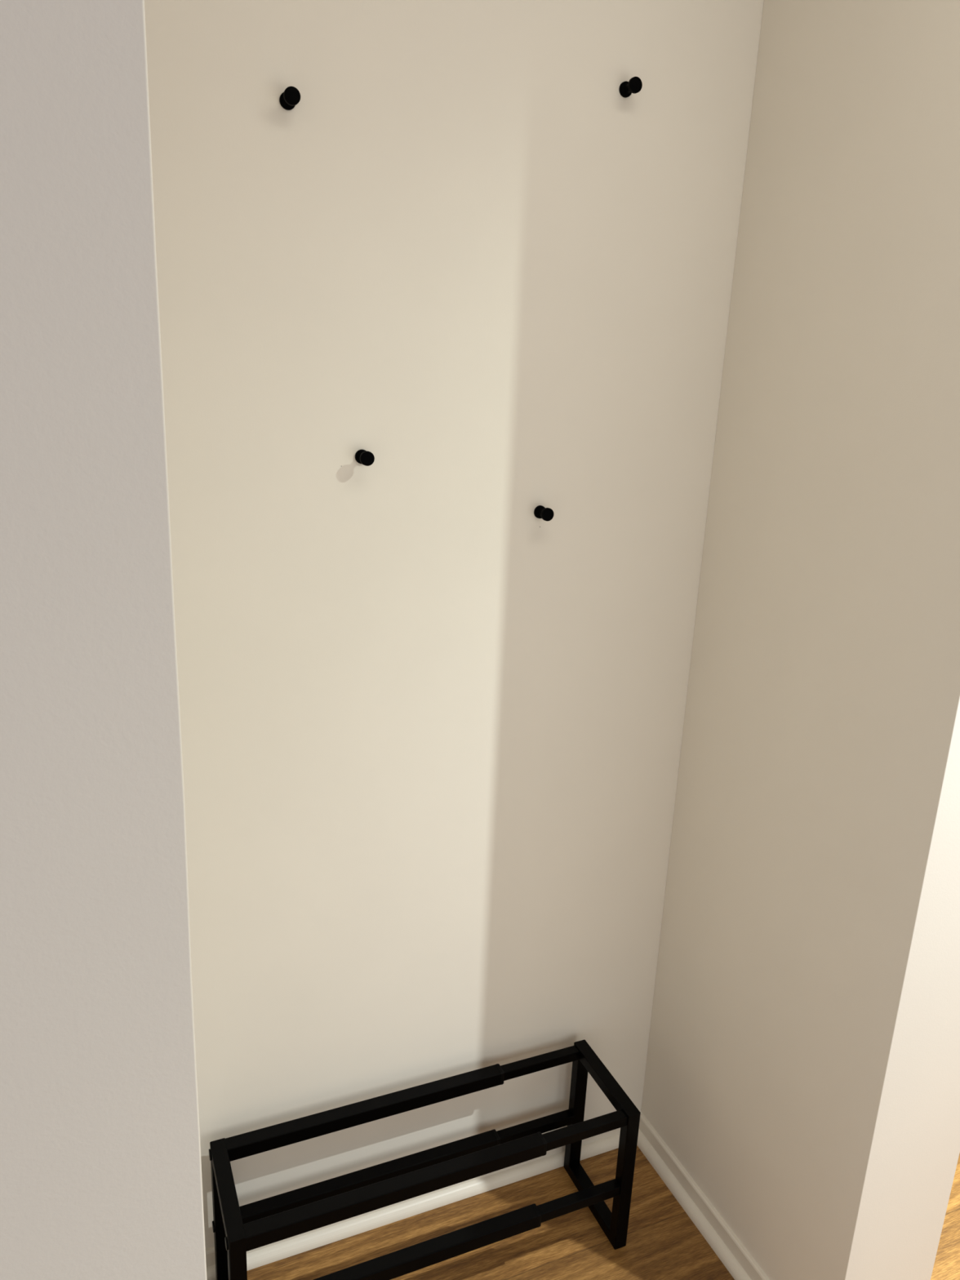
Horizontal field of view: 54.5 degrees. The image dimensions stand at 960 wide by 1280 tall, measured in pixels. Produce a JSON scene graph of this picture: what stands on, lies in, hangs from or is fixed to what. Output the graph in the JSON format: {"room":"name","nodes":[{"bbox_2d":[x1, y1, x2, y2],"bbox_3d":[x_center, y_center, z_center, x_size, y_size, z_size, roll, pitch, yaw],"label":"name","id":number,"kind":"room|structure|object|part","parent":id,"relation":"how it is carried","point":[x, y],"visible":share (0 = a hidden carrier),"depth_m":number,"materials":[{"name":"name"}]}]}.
{"room":"entryway","nodes":[
{"label":"entryway","id":0,"kind":"room"},
{"bbox_2d":[0,0,206,1279],"bbox_3d":[-0.731,0.087,0.667,0.900,2.500,0.970,-4,18,-23],"label":"wall","id":1,"kind":"structure","parent":0,"point":[100,1164],"depth_m":0.35,"materials":[{"name":"white paint"}]},
{"bbox_2d":[144,0,764,1248],"bbox_3d":[-0.263,-0.114,1.437,1.790,2.500,0.120,-4,18,-23],"label":"wall","id":2,"kind":"structure","parent":0,"point":[432,724],"depth_m":1.44,"materials":[{"name":"white paint"}]},
{"bbox_2d":[279,86,300,110],"bbox_3d":[-0.241,-0.688,1.183,0.021,0.021,0.032,-4,18,-23],"label":"wall hook","id":3,"kind":"object","parent":2,"relation":"attached to","point":[290,98],"visible":1,"depth_m":1.17,"materials":[{"name":"black metal"}]},
{"bbox_3d":[-0.242,-0.688,1.184,0.019,0.019,0.020,-4,18,-23],"label":"stem","id":4,"kind":"part","parent":3,"relation":"part of","materials":[{"name":"black metal"}]},
{"bbox_2d":[355,449,374,466],"bbox_3d":[-0.167,-0.264,1.348,0.021,0.021,0.032,-4,18,-23],"label":"wall hook","id":5,"kind":"object","parent":2,"relation":"attached to","point":[364,457],"visible":1,"depth_m":1.33,"materials":[{"name":"black metal"}]},
{"bbox_3d":[-0.167,-0.264,1.349,0.019,0.019,0.020,-4,18,-23],"label":"stem","id":6,"kind":"part","parent":5,"relation":"part of","materials":[{"name":"black metal"}]},
{"bbox_2d":[205,1111,642,1279],"bbox_3d":[-0.105,1.067,1.789,0.984,0.052,0.024,-4,18,-23],"label":"baseboard","id":7,"kind":"structure","parent":2,"relation":"attached to","point":[602,1143],"depth_m":1.78,"materials":[{"name":"white wood"}]},
{"bbox_2d":[533,505,554,520],"bbox_3d":[0.102,-0.202,1.487,0.021,0.021,0.032,-4,18,-23],"label":"wall hook","id":8,"kind":"object","parent":2,"relation":"attached to","point":[540,512],"visible":1,"depth_m":1.48,"materials":[{"name":"black metal"}]},
{"bbox_3d":[0.102,-0.203,1.488,0.019,0.019,0.020,-4,18,-23],"label":"stem","id":9,"kind":"part","parent":8,"relation":"part of","materials":[{"name":"black metal"}]},
{"bbox_2d":[618,76,642,97],"bbox_3d":[0.219,-0.804,1.354,0.021,0.021,0.032,-4,18,-23],"label":"wall hook","id":10,"kind":"object","parent":2,"relation":"attached to","point":[634,85],"visible":1,"depth_m":1.34,"materials":[{"name":"black metal"}]},
{"bbox_3d":[0.219,-0.804,1.355,0.019,0.019,0.020,-4,18,-23],"label":"stem","id":11,"kind":"part","parent":10,"relation":"part of","materials":[{"name":"black metal"}]},
{"bbox_2d":[247,1145,959,1279],"bbox_3d":[0.616,1.267,1.391,6.400,0.050,5.400,-4,18,-23],"label":"floor","id":12,"kind":"structure","parent":0,"point":[663,1242],"depth_m":1.73,"materials":[{"name":"brown wood"}]},
{"bbox_2d":[208,1039,640,1279],"bbox_3d":[-0.090,0.980,1.639,0.716,0.302,0.201,-4,18,-23],"label":"shoe rack","id":13,"kind":"object","parent":12,"relation":"on","point":[237,1230],"visible":1,"depth_m":1.61,"materials":[{"name":"black metal"}]},
{"bbox_3d":[-0.440,0.981,1.584,0.025,0.302,0.022,-4,18,-23],"label":"leg","id":14,"kind":"part","parent":13,"relation":"part of","materials":[{"name":"black metal"}]},
{"bbox_3d":[-0.369,1.029,1.427,0.025,0.302,0.022,-4,18,-23],"label":"leg","id":15,"kind":"part","parent":13,"relation":"part of","materials":[{"name":"black metal"}]},
{"bbox_3d":[-0.194,0.831,1.645,0.497,0.026,0.026,-4,18,-23],"label":"rail","id":16,"kind":"part","parent":13,"relation":"part of","materials":[{"name":"black metal"}]},
{"bbox_3d":[-0.200,0.976,1.687,0.497,0.026,0.026,-4,18,-23],"label":"rail","id":17,"kind":"part","parent":13,"relation":"part of","materials":[{"name":"black metal"}]},
{"bbox_3d":[-0.125,0.878,1.493,0.497,0.026,0.026,-4,18,-23],"label":"rail","id":18,"kind":"part","parent":13,"relation":"part of","materials":[{"name":"black metal"}]},
{"bbox_3d":[-0.132,1.027,1.536,0.497,0.026,0.026,-4,18,-23],"label":"rail","id":19,"kind":"part","parent":13,"relation":"part of","materials":[{"name":"black metal"}]},
{"bbox_3d":[0.192,0.931,1.853,0.025,0.302,0.022,-4,18,-23],"label":"leg","id":20,"kind":"part","parent":13,"relation":"part of","materials":[{"name":"black metal"}]},
{"bbox_3d":[0.263,0.980,1.696,0.025,0.302,0.022,-4,18,-23],"label":"leg","id":21,"kind":"part","parent":13,"relation":"part of","materials":[{"name":"black metal"}]},
{"bbox_2d":[640,0,959,1279],"bbox_3d":[0.598,-0.079,1.449,0.205,2.500,0.556,-4,18,-23],"label":"wall","id":22,"kind":"structure","parent":0,"point":[802,1066],"depth_m":1.40,"materials":[{"name":"white paint"}]},
{"bbox_2d":[636,1114,769,1279],"bbox_3d":[0.442,1.106,1.739,0.024,0.052,0.547,-4,18,-23],"label":"baseboard","id":23,"kind":"structure","parent":22,"relation":"attached to","point":[720,1237],"depth_m":1.79,"materials":[{"name":"white wood"}]}
]}

